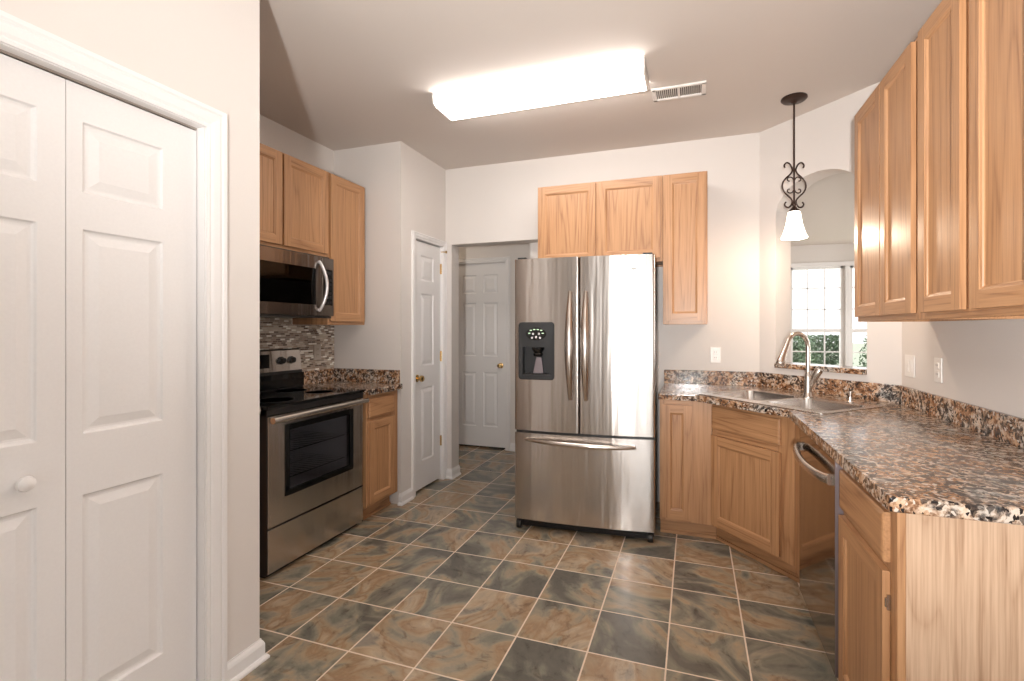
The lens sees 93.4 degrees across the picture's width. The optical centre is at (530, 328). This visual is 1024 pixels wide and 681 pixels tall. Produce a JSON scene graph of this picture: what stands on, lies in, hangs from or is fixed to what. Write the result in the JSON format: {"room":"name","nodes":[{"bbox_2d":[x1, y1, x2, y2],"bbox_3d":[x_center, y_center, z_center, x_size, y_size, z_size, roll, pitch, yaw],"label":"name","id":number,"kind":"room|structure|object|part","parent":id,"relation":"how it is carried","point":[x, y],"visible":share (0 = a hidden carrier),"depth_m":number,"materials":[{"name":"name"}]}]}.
{"room":"kitchen","nodes":[
{"label":"kitchen","id":0,"kind":"room"},
{"bbox_2d":[0,0,259,661],"bbox_3d":[-2.546,-0.045,-0.733,1.065,2.740,5.980,0,0,19],"label":"wall","id":1,"kind":"structure","parent":0,"point":[206,51],"depth_m":1.81,"materials":[{"name":"paint"}]},
{"bbox_2d":[0,49,196,680],"bbox_3d":[-1.434,0.297,1.000,0.070,2.031,1.527,0,0,19],"label":"door","id":2,"kind":"structure","parent":1,"relation":"in","point":[98,186],"depth_m":1.42,"materials":[{"name":"white paint"}]},
{"bbox_3d":[-1.327,0.406,1.264,0.036,0.042,0.042,0,0,19],"label":"knob","id":3,"kind":"part","parent":2,"relation":"part of","materials":[{"name":"white paint"}]},
{"bbox_2d":[0,10,226,680],"bbox_3d":[-1.448,0.266,1.005,0.133,2.118,1.677,0,0,19],"label":"trim","id":4,"kind":"structure","parent":1,"relation":"attached to","point":[21,38],"depth_m":1.72,"materials":[{"name":"white paint"}]},
{"bbox_2d":[227,638,269,680],"bbox_3d":[-1.312,1.282,1.939,0.491,0.085,0.179,0,0,19],"label":"baseboard","id":5,"kind":"structure","parent":1,"relation":"attached to","point":[250,658],"depth_m":1.86,"materials":[{"name":"white paint"}]},
{"bbox_2d":[260,115,333,173],"bbox_3d":[-2.195,-0.045,2.157,0.120,2.740,3.680,0,0,19],"label":"wall","id":6,"kind":"structure","parent":0,"point":[274,135],"depth_m":3.46,"materials":[{"name":"paint"}]},
{"bbox_2d":[260,143,327,256],"bbox_3d":[-1.666,-0.788,3.020,0.329,0.599,0.765,0,0,19],"label":"upper cabinet","id":7,"kind":"object","parent":6,"relation":"attached to","point":[293,191],"visible":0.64,"depth_m":3.04,"materials":[{"name":"brown wood"}]},
{"bbox_3d":[-1.581,-0.794,2.785,0.018,0.561,0.350,0,0,19],"label":"door","id":8,"kind":"part","parent":7,"relation":"part of","materials":[{"name":"brown wood"}]},
{"bbox_2d":[260,244,333,317],"bbox_3d":[-1.611,-0.280,2.990,0.432,0.417,0.752,0,0,19],"label":"microwave","id":9,"kind":"object","parent":7,"relation":"attached to","point":[293,284],"visible":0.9,"depth_m":2.98,"materials":[{"name":"silver metal"}]},
{"bbox_3d":[-1.362,-0.280,3.163,0.073,0.338,0.025,0,0,2],"label":"handle","id":10,"kind":"part","parent":9,"relation":"part of","materials":[{"name":"silver metal"}]},
{"bbox_3d":[-1.377,-0.281,3.249,0.032,0.387,0.107,0,0,19],"label":"control panel","id":11,"kind":"part","parent":9,"relation":"part of","materials":[{"name":"silver metal"}]},
{"bbox_3d":[-1.460,-0.794,3.143,0.018,0.561,0.376,0,0,19],"label":"door","id":12,"kind":"part","parent":7,"relation":"part of","materials":[{"name":"brown wood"}]},
{"bbox_2d":[260,317,333,370],"bbox_3d":[-1.823,0.115,3.050,0.007,0.392,1.641,0,0,19],"label":"backsplash","id":13,"kind":"structure","parent":6,"relation":"attached to","point":[275,333],"depth_m":3.52,"materials":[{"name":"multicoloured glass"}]},
{"bbox_2d":[314,344,320,359],"bbox_3d":[-1.611,0.176,3.648,0.008,0.116,0.072,0,0,19],"label":"wall outlet","id":14,"kind":"object","parent":13,"relation":"attached to","point":[317,347],"visible":1,"depth_m":3.65,"materials":[{"name":"beige plastic"}]},
{"bbox_2d":[292,172,364,324],"bbox_3d":[-1.479,-0.558,3.572,0.329,1.059,0.396,0,0,19],"label":"upper cabinet","id":15,"kind":"object","parent":6,"relation":"attached to","point":[346,199],"visible":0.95,"depth_m":3.51,"materials":[{"name":"brown wood"}]},
{"bbox_3d":[-1.558,-0.558,3.398,0.291,1.057,0.016,0,0,19],"label":"panel","id":16,"kind":"part","parent":15,"relation":"part of","materials":[{"name":"brown wood"}]},
{"bbox_3d":[-1.350,-0.558,3.529,0.019,1.059,0.396,0,0,19],"label":"frame","id":17,"kind":"part","parent":15,"relation":"part of","materials":[{"name":"brown wood"}]},
{"bbox_3d":[-1.334,-0.565,3.517,0.018,1.021,0.360,0,0,19],"label":"door","id":18,"kind":"part","parent":15,"relation":"part of","materials":[{"name":"brown wood"}]},
{"bbox_2d":[334,141,445,503],"bbox_3d":[-1.217,-0.045,4.080,0.740,2.740,0.690,0,0,19],"label":"wall","id":19,"kind":"structure","parent":0,"point":[405,190],"depth_m":3.71,"materials":[{"name":"paint"}]},
{"bbox_2d":[302,368,399,384],"bbox_3d":[-1.335,0.361,3.550,0.613,0.101,0.386,0,0,19],"label":"backsplash","id":20,"kind":"structure","parent":19,"relation":"attached to","point":[332,374],"depth_m":3.70,"materials":[{"name":"stone"}]},
{"bbox_2d":[398,487,413,505],"bbox_3d":[-0.952,1.282,3.687,0.038,0.085,0.168,0,0,19],"label":"baseboard","id":21,"kind":"structure","parent":19,"relation":"attached to","point":[406,496],"depth_m":3.67,"materials":[{"name":"white paint"}]},
{"bbox_2d":[411,230,446,497],"bbox_3d":[-0.884,0.278,4.041,0.117,2.095,0.546,0,0,19],"label":"trim","id":22,"kind":"structure","parent":19,"relation":"attached to","point":[442,245],"depth_m":4.24,"materials":[{"name":"white paint"}]},
{"bbox_2d":[416,240,446,490],"bbox_3d":[-0.845,0.297,4.034,0.105,2.016,0.448,0,0,19],"label":"door","id":23,"kind":"structure","parent":19,"relation":"in","point":[428,266],"depth_m":4.03,"materials":[{"name":"white paint"}]},
{"bbox_3d":[-0.884,0.400,3.872,0.064,0.060,0.060,0,0,19],"label":"knob","id":24,"kind":"part","parent":23,"relation":"part of","materials":[{"name":"gold metal"}]},
{"bbox_2d":[459,444,504,448],"bbox_3d":[-0.537,0.275,5.465,0.680,2.100,0.090,0,0,19],"label":"wall","id":25,"kind":"structure","parent":0,"point":[459,444],"depth_m":5.42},
{"bbox_2d":[459,243,529,442],"bbox_3d":[-0.546,-0.045,5.410,2.100,2.740,0.100,0,0,19],"label":"wall","id":26,"kind":"structure","parent":0,"point":[522,250],"depth_m":5.24,"materials":[{"name":"paint"}]},
{"bbox_2d":[459,263,504,447],"bbox_3d":[-0.571,0.289,5.366,0.624,2.032,0.100,0,0,19],"label":"door","id":27,"kind":"structure","parent":26,"relation":"in","point":[481,286],"depth_m":5.37,"materials":[{"name":"white paint"}]},
{"bbox_2d":[459,257,509,450],"bbox_3d":[-0.558,0.270,5.405,0.740,2.110,0.117,0,0,19],"label":"trim","id":28,"kind":"structure","parent":26,"relation":"attached to","point":[506,260],"depth_m":5.25,"materials":[{"name":"white paint"}]},
{"bbox_2d":[510,443,514,451],"bbox_3d":[0.036,1.282,5.147,0.540,0.085,0.026,0,0,19],"label":"baseboard","id":29,"kind":"structure","parent":26,"relation":"attached to","point":[512,445],"depth_m":5.22,"materials":[{"name":"white paint"}]},
{"bbox_2d":[530,242,537,258],"bbox_3d":[0.235,-0.045,4.597,0.180,2.740,0.940,0,0,19],"label":"wall","id":30,"kind":"structure","parent":0,"point":[533,246],"depth_m":4.17,"materials":[{"name":"paint"}]},
{"bbox_2d":[240,445,838,680],"bbox_3d":[1.242,1.375,2.113,9.400,0.100,14.000,0,0,19],"label":"floor","id":31,"kind":"structure","parent":0,"point":[444,584],"depth_m":2.31,"materials":[{"name":"tile"}]},
{"bbox_2d":[260,348,368,577],"bbox_3d":[-1.507,0.731,2.982,0.632,1.187,0.784,0,0,19],"label":"range","id":32,"kind":"object","parent":31,"relation":"on","point":[311,438],"visible":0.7,"depth_m":2.94,"materials":[{"name":"silver metal"}]},
{"bbox_3d":[-1.758,0.217,3.067,0.021,0.140,0.766,0,0,19],"label":"control panel","id":33,"kind":"part","parent":32,"relation":"part of","materials":[{"name":"silver metal"}]},
{"bbox_3d":[-1.673,0.215,3.259,0.033,0.052,0.052,0,0,19],"label":"control knob","id":34,"kind":"part","parent":32,"relation":"part of","materials":[{"name":"black plastic"}]},
{"bbox_3d":[-1.645,0.215,3.340,0.033,0.052,0.052,0,0,19],"label":"control knob","id":35,"kind":"part","parent":32,"relation":"part of","materials":[{"name":"black plastic"}]},
{"bbox_3d":[-1.543,1.310,2.994,0.530,0.030,0.738,0,0,19],"label":"foot rail","id":36,"kind":"part","parent":32,"relation":"part of","materials":[{"name":"black plastic"}]},
{"bbox_2d":[260,386,363,409],"bbox_3d":[-1.528,0.418,2.989,0.588,0.020,0.784,0,0,19],"label":"cooktop","id":37,"kind":"object","parent":32,"relation":"in","point":[281,397],"depth_m":2.99,"materials":[{"name":"black glass"}]},
{"bbox_3d":[-1.278,1.179,2.904,0.050,0.232,0.770,0,0,19],"label":"storage drawer","id":38,"kind":"part","parent":32,"relation":"part of","materials":[{"name":"silver metal"}]},
{"bbox_2d":[267,398,368,528],"bbox_3d":[-1.486,0.759,2.975,0.590,0.588,0.770,0,0,19],"label":"oven","id":39,"kind":"object","parent":32,"relation":"in","point":[315,451],"depth_m":2.99,"materials":[{"name":"silver metal"}]},
{"bbox_2d":[363,390,396,519],"bbox_3d":[-1.332,0.887,3.540,0.619,0.875,0.363,0,0,19],"label":"base cabinet","id":40,"kind":"object","parent":31,"relation":"on","point":[380,414],"visible":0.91,"depth_m":3.40,"materials":[{"name":"brown wood"}]},
{"bbox_2d":[302,368,401,394],"bbox_3d":[-1.319,0.381,3.544,0.646,0.139,0.386,0,0,19],"label":"countertop","id":41,"kind":"structure","parent":40,"relation":"on","point":[373,381],"depth_m":3.65,"materials":[{"name":"stone"}]},
{"bbox_3d":[-1.405,0.836,3.381,0.581,0.769,0.016,0,0,19],"label":"panel","id":42,"kind":"part","parent":40,"relation":"part of","materials":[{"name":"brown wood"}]},
{"bbox_3d":[-1.056,0.545,3.419,0.018,0.130,0.288,0,0,19],"label":"drawer","id":43,"kind":"part","parent":40,"relation":"part of","materials":[{"name":"brown wood"}]},
{"bbox_3d":[-1.056,0.917,3.419,0.018,0.565,0.288,0,0,19],"label":"door","id":44,"kind":"part","parent":40,"relation":"part of","materials":[{"name":"brown wood"}]},
{"bbox_2d":[515,252,655,542],"bbox_3d":[0.415,0.425,3.393,0.905,1.800,0.853,0,0,15],"label":"refrigerator","id":45,"kind":"object","parent":31,"relation":"on","point":[585,326],"visible":1,"depth_m":3.06,"materials":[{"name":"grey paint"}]},
{"bbox_3d":[0.036,0.033,3.141,0.136,0.084,0.004,0,0,15],"label":"control panel","id":46,"kind":"part","parent":45,"relation":"part of","materials":[{"name":"black plastic"}]},
{"bbox_3d":[0.109,0.104,3.171,0.434,1.128,0.090,0,0,15],"label":"door","id":47,"kind":"part","parent":45,"relation":"part of","materials":[{"name":"silver metal"}]},
{"bbox_3d":[0.246,0.108,3.045,0.055,0.695,0.091,0,0,15],"label":"handle","id":48,"kind":"part","parent":45,"relation":"part of","materials":[{"name":"silver metal"}]},
{"bbox_3d":[0.300,0.730,3.039,0.714,0.038,0.098,0,0,15],"label":"handle","id":49,"kind":"part","parent":45,"relation":"part of","materials":[{"name":"silver metal"}]},
{"bbox_3d":[0.343,0.108,3.018,0.055,0.695,0.091,0,0,15],"label":"handle","id":50,"kind":"part","parent":45,"relation":"part of","materials":[{"name":"silver metal"}]},
{"bbox_3d":[0.336,0.970,3.109,0.905,0.570,0.090,0,0,15],"label":"freezer drawer","id":51,"kind":"part","parent":45,"relation":"part of","materials":[{"name":"silver metal"}]},
{"bbox_3d":[0.548,0.104,3.050,0.465,1.128,0.090,0,0,15],"label":"door","id":52,"kind":"part","parent":45,"relation":"part of","materials":[{"name":"silver metal"}]},
{"bbox_2d":[660,400,715,538],"bbox_3d":[1.086,0.888,3.317,0.342,0.875,0.639,0,0,19],"label":"base cabinet","id":53,"kind":"object","parent":31,"relation":"on","point":[685,426],"visible":0.94,"depth_m":3.03,"materials":[{"name":"brown wood"}]},
{"bbox_3d":[0.924,0.839,3.045,0.182,0.717,0.018,0,0,19],"label":"door","id":54,"kind":"part","parent":53,"relation":"part of","materials":[{"name":"brown wood"}]},
{"bbox_2d":[711,404,799,582],"bbox_3d":[1.401,0.887,2.713,0.617,0.875,0.789,0,0,-24],"label":"base cabinet","id":55,"kind":"object","parent":31,"relation":"on","point":[755,488],"visible":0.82,"depth_m":2.67,"materials":[{"name":"brown wood"}]},
{"bbox_3d":[1.217,0.926,2.754,0.018,0.547,0.477,0,0,-24],"label":"door","id":56,"kind":"part","parent":55,"relation":"part of","materials":[{"name":"brown wood"}]},
{"bbox_3d":[1.217,0.544,2.754,0.018,0.138,0.477,0,0,-24],"label":"drawer","id":57,"kind":"part","parent":55,"relation":"part of","materials":[{"name":"brown wood"}]},
{"bbox_2d":[793,429,843,677],"bbox_3d":[1.413,0.891,1.869,0.662,0.868,0.599,0,0,19],"label":"dishwasher","id":58,"kind":"object","parent":31,"relation":"on","point":[820,509],"visible":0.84,"depth_m":1.85,"materials":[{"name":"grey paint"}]},
{"bbox_3d":[1.129,0.541,1.967,0.062,0.047,0.544,0,0,19],"label":"handle","id":59,"kind":"part","parent":58,"relation":"part of","materials":[{"name":"silver metal"}]},
{"bbox_3d":[1.174,0.835,1.952,0.042,0.751,0.596,0,0,19],"label":"door","id":60,"kind":"part","parent":58,"relation":"part of","materials":[{"name":"metal"}]},
{"bbox_2d":[838,469,1023,680],"bbox_3d":[1.280,0.887,1.350,0.619,0.875,0.462,0,0,19],"label":"base cabinet","id":61,"kind":"object","parent":31,"relation":"on","point":[921,597],"visible":0.85,"depth_m":1.21,"materials":[{"name":"brown wood"}]},
{"bbox_2d":[658,370,1023,524],"bbox_3d":[1.250,0.381,2.331,1.301,0.139,2.418,0,0,19],"label":"countertop","id":62,"kind":"structure","parent":61,"relation":"on","point":[920,452],"depth_m":1.74,"materials":[{"name":"stone"}]},
{"bbox_2d":[698,389,882,413],"bbox_3d":[1.456,0.496,2.788,0.524,0.180,0.810,0,0,-26],"label":"sink","id":63,"kind":"object","parent":62,"relation":"in","point":[818,405],"visible":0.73,"depth_m":2.79,"materials":[{"name":"metal"}]},
{"bbox_3d":[1.367,0.494,2.960,0.360,0.174,0.360,0,0,-26],"label":"bowl","id":64,"kind":"part","parent":63,"relation":"part of","materials":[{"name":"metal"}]},
{"bbox_3d":[1.538,0.494,2.614,0.360,0.174,0.360,0,0,-26],"label":"bowl","id":65,"kind":"part","parent":63,"relation":"part of","materials":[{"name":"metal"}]},
{"bbox_2d":[844,391,853,402],"bbox_3d":[1.748,0.374,2.644,0.069,0.064,0.034,0,0,-41],"label":"soap dispenser","id":66,"kind":"object","parent":63,"relation":"on","point":[850,400],"visible":1,"depth_m":2.65,"materials":[{"name":"silver metal"}]},
{"bbox_2d":[776,332,822,397],"bbox_3d":[1.570,0.211,2.845,0.286,0.390,0.096,0,0,-7],"label":"faucet","id":67,"kind":"object","parent":62,"relation":"on","point":[810,380],"visible":1,"depth_m":2.85,"materials":[{"name":"silver metal"}]},
{"bbox_3d":[1.578,0.141,2.848,0.182,0.250,0.025,0,0,-18],"label":"spout","id":68,"kind":"part","parent":67,"relation":"part of","materials":[{"name":"silver metal"}]},
{"bbox_3d":[1.681,0.293,2.850,0.046,0.130,0.086,0,0,-35],"label":"handle","id":69,"kind":"part","parent":67,"relation":"part of","materials":[{"name":"silver metal"}]},
{"bbox_3d":[1.000,0.921,1.459,0.018,0.568,0.406,0,0,19],"label":"door","id":70,"kind":"part","parent":61,"relation":"part of","materials":[{"name":"brown wood"}]},
{"bbox_3d":[1.000,0.547,1.459,0.018,0.131,0.406,0,0,19],"label":"drawer","id":71,"kind":"part","parent":61,"relation":"part of","materials":[{"name":"brown wood"}]},
{"bbox_3d":[1.014,0.835,1.440,0.019,0.771,0.462,0,0,19],"label":"frame","id":72,"kind":"part","parent":61,"relation":"part of","materials":[{"name":"brown wood"}]},
{"bbox_3d":[1.227,0.888,1.133,0.581,0.874,0.016,0,0,19],"label":"panel","id":73,"kind":"part","parent":61,"relation":"part of","materials":[{"name":"brown wood"}]},
{"bbox_2d":[260,0,941,245],"bbox_3d":[1.258,-1.475,2.161,9.400,0.120,14.100,0,0,19],"label":"ceiling","id":74,"kind":"structure","parent":0,"point":[337,74],"depth_m":2.59,"materials":[{"name":"paint"}]},
{"bbox_2d":[432,56,648,120],"bbox_3d":[0.042,-1.377,2.819,1.247,0.073,0.266,0,0,19],"label":"ceiling light","id":75,"kind":"object","parent":74,"relation":"attached to","point":[630,76],"visible":1,"depth_m":2.74,"materials":[{"name":"white plastic"}]},
{"bbox_2d":[651,80,706,102],"bbox_3d":[0.882,-1.409,2.867,0.310,0.012,0.162,0,0,19],"label":"ceiling vent","id":76,"kind":"object","parent":74,"relation":"in","point":[693,89],"visible":1,"depth_m":2.86,"materials":[{"name":"white plastic"}]},
{"bbox_2d":[780,92,807,239],"bbox_3d":[1.616,-0.985,2.955,0.152,0.860,0.152,0,0,19],"label":"pendant light","id":77,"kind":"object","parent":74,"relation":"hanging from","point":[794,229],"visible":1,"depth_m":2.95,"materials":[{"name":"black metal"}]},
{"bbox_3d":[1.616,-1.067,2.955,0.011,0.635,0.011,0,0,19],"label":"rod","id":78,"kind":"part","parent":77,"relation":"part of","materials":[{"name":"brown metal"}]},
{"bbox_3d":[1.616,-0.640,2.955,0.152,0.170,0.152,0,0,19],"label":"lamp shade","id":79,"kind":"part","parent":77,"relation":"part of","materials":[{"name":"white glass"}]},
{"bbox_2d":[446,133,758,501],"bbox_3d":[-0.080,-0.045,4.133,3.800,2.740,0.140,0,0,19],"label":"wall","id":80,"kind":"structure","parent":0,"point":[492,204],"depth_m":3.68,"materials":[{"name":"paint"}]},
{"bbox_2d":[446,465,460,479],"bbox_3d":[-0.689,1.282,4.325,0.068,0.085,0.164,0,0,19],"label":"baseboard","id":81,"kind":"structure","parent":80,"relation":"attached to","point":[452,473],"depth_m":4.27,"materials":[{"name":"white paint"}]},
{"bbox_2d":[538,175,662,266],"bbox_3d":[0.539,-0.776,3.671,0.920,0.604,0.339,0,0,19],"label":"upper cabinet","id":82,"kind":"object","parent":80,"relation":"attached to","point":[621,216],"visible":0.81,"depth_m":3.50,"materials":[{"name":"brown wood"}]},
{"bbox_3d":[0.270,-0.782,3.593,0.435,0.566,0.018,0,0,19],"label":"door","id":83,"kind":"part","parent":82,"relation":"part of","materials":[{"name":"brown wood"}]},
{"bbox_3d":[0.703,-0.782,3.447,0.437,0.566,0.018,0,0,19],"label":"door","id":84,"kind":"part","parent":82,"relation":"part of","materials":[{"name":"brown wood"}]},
{"bbox_2d":[663,171,706,324],"bbox_3d":[1.116,-0.554,3.476,0.293,1.047,0.339,0,0,19],"label":"upper cabinet","id":85,"kind":"object","parent":80,"relation":"attached to","point":[684,194],"visible":1,"depth_m":3.32,"materials":[{"name":"brown wood"}]},
{"bbox_3d":[1.169,-0.554,3.633,0.261,1.045,0.008,0,0,19],"label":"panel","id":86,"kind":"part","parent":85,"relation":"part of","materials":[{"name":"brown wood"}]},
{"bbox_2d":[710,347,720,362],"bbox_3d":[1.368,0.194,3.565,0.072,0.116,0.008,0,0,19],"label":"wall outlet","id":87,"kind":"object","parent":80,"relation":"attached to","point":[715,352],"visible":1,"depth_m":3.56,"materials":[{"name":"white plastic"}]},
{"bbox_2d":[791,243,853,262],"bbox_3d":[5.602,-0.045,7.949,4.680,2.740,0.150,0,0,19],"label":"wall","id":88,"kind":"structure","parent":0,"point":[827,252],"depth_m":8.11,"materials":[{"name":"paint"}]},
{"bbox_2d":[791,266,844,365],"bbox_3d":[4.841,0.030,8.180,0.840,2.210,0.080,0,0,19],"label":"window","id":89,"kind":"structure","parent":88,"relation":"in","point":[841,330],"depth_m":8.09,"materials":[{"name":"white paint"}]},
{"bbox_2d":[791,261,853,365],"bbox_3d":[5.663,0.040,7.849,2.800,2.310,0.160,0,0,19],"label":"trim","id":90,"kind":"structure","parent":88,"relation":"attached to","point":[846,264],"depth_m":7.97,"materials":[{"name":"white paint"}]},
{"bbox_2d":[849,266,866,365],"bbox_3d":[5.679,0.030,7.897,0.840,2.210,0.080,0,0,19],"label":"window","id":91,"kind":"structure","parent":88,"relation":"in","point":[851,330],"depth_m":7.98,"materials":[{"name":"white paint"}]},
{"bbox_2d":[759,82,901,451],"bbox_3d":[1.922,-0.045,3.104,0.160,2.740,0.945,0,0,-26],"label":"wall","id":92,"kind":"structure","parent":0,"point":[824,135],"depth_m":3.26,"materials":[{"name":"paint"}]},
{"bbox_2d":[774,362,866,374],"bbox_3d":[1.908,0.254,3.126,0.197,0.032,0.590,0,0,-26],"label":"window ledge","id":93,"kind":"object","parent":92,"relation":"attached to","point":[790,365],"visible":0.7,"depth_m":3.04,"materials":[{"name":"stone"}]},
{"bbox_2d":[902,319,1023,417],"bbox_3d":[1.842,-0.045,1.794,0.160,2.740,1.820,0,0,19],"label":"wall","id":94,"kind":"structure","parent":0,"point":[983,360],"depth_m":1.99,"materials":[{"name":"paint"}]},
{"bbox_2d":[664,370,1023,448],"bbox_3d":[1.660,0.361,2.400,0.852,0.101,2.743,0,0,-9],"label":"backsplash","id":95,"kind":"structure","parent":94,"relation":"attached to","point":[1007,428],"depth_m":2.70,"materials":[{"name":"stone"}]},
{"bbox_2d":[905,354,914,377],"bbox_3d":[2.011,0.197,2.558,0.008,0.116,0.118,0,0,19],"label":"light switch","id":96,"kind":"object","parent":94,"relation":"attached to","point":[909,359],"visible":1,"depth_m":2.54,"materials":[{"name":"white plastic"}]},
{"bbox_2d":[854,37,998,321],"bbox_3d":[1.680,-0.561,2.064,0.319,1.054,0.712,0,0,19],"label":"upper cabinet","id":97,"kind":"object","parent":94,"relation":"attached to","point":[886,124],"visible":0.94,"depth_m":2.04,"materials":[{"name":"brown wood"}]},
{"bbox_3d":[1.592,-0.567,2.273,0.018,1.016,0.343,0,0,19],"label":"door","id":98,"kind":"part","parent":97,"relation":"part of","materials":[{"name":"brown wood"}]},
{"bbox_3d":[1.556,-0.561,2.106,0.019,1.054,0.712,0,0,19],"label":"frame","id":99,"kind":"part","parent":97,"relation":"part of","materials":[{"name":"brown wood"}]},
{"bbox_3d":[1.484,-0.567,1.952,0.018,1.016,0.314,0,0,19],"label":"door","id":100,"kind":"part","parent":97,"relation":"part of","materials":[{"name":"brown wood"}]},
{"bbox_3d":[1.810,-0.561,2.388,0.281,1.052,0.016,0,0,19],"label":"panel","id":101,"kind":"part","parent":97,"relation":"part of","materials":[{"name":"brown wood"}]},
{"bbox_3d":[1.828,-0.561,2.015,0.008,1.052,0.680,0,0,19],"label":"panel","id":102,"kind":"part","parent":97,"relation":"part of","materials":[{"name":"brown wood"}]},
{"bbox_2d":[934,357,941,382],"bbox_3d":[1.910,0.193,2.261,0.008,0.116,0.072,0,0,19],"label":"wall outlet","id":103,"kind":"object","parent":94,"relation":"attached to","point":[937,361],"visible":1,"depth_m":2.25,"materials":[{"name":"white plastic"}]},
{"bbox_2d":[918,0,1023,318],"bbox_3d":[1.454,-0.561,1.395,0.319,1.054,0.700,0,0,19],"label":"upper cabinet","id":104,"kind":"object","parent":94,"relation":"attached to","point":[971,52],"visible":1,"depth_m":1.41,"materials":[{"name":"brown wood"}]},
{"bbox_3d":[1.368,-0.567,1.611,0.018,1.016,0.290,0,0,19],"label":"door","id":105,"kind":"part","parent":104,"relation":"part of","materials":[{"name":"brown wood"}]},
{"bbox_3d":[1.581,-0.561,1.713,0.281,1.052,0.016,0,0,19],"label":"panel","id":106,"kind":"part","parent":104,"relation":"part of","materials":[{"name":"brown wood"}]},
{"bbox_3d":[1.256,-0.567,1.278,0.018,1.016,0.303,0,0,19],"label":"door","id":107,"kind":"part","parent":104,"relation":"part of","materials":[{"name":"brown wood"}]},
{"label":"outside","id":108,"kind":"structure","parent":0,"visible":0},
{"bbox_2d":[793,343,866,366],"bbox_3d":[15.885,1.625,31.364,70.000,0.200,50.400,0,0,19],"label":"lawn","id":109,"kind":"structure","parent":108,"point":[857,347],"depth_m":29.76,"materials":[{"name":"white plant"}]},
{"bbox_2d":[793,335,822,363],"bbox_3d":[6.528,0.825,11.943,1.368,1.406,1.374,0,0,19],"label":"shrub","id":110,"kind":"object","parent":109,"relation":"on","point":[800,344],"visible":0.28,"depth_m":11.63,"materials":[{"name":"green plant"}]},
{"bbox_2d":[800,334,853,364],"bbox_3d":[8.118,0.832,13.304,1.303,1.390,1.328,0,0,19],"label":"shrub","id":111,"kind":"object","parent":109,"relation":"on","point":[834,339],"visible":0.34,"depth_m":13.05,"materials":[{"name":"green plant"}]},
{"bbox_2d":[855,335,866,366],"bbox_3d":[8.309,0.782,11.148,1.395,1.490,1.363,0,0,19],"label":"shrub","id":112,"kind":"object","parent":109,"relation":"on","point":[865,339],"visible":0.04,"depth_m":11.41,"materials":[{"name":"green plant"}]}
]}

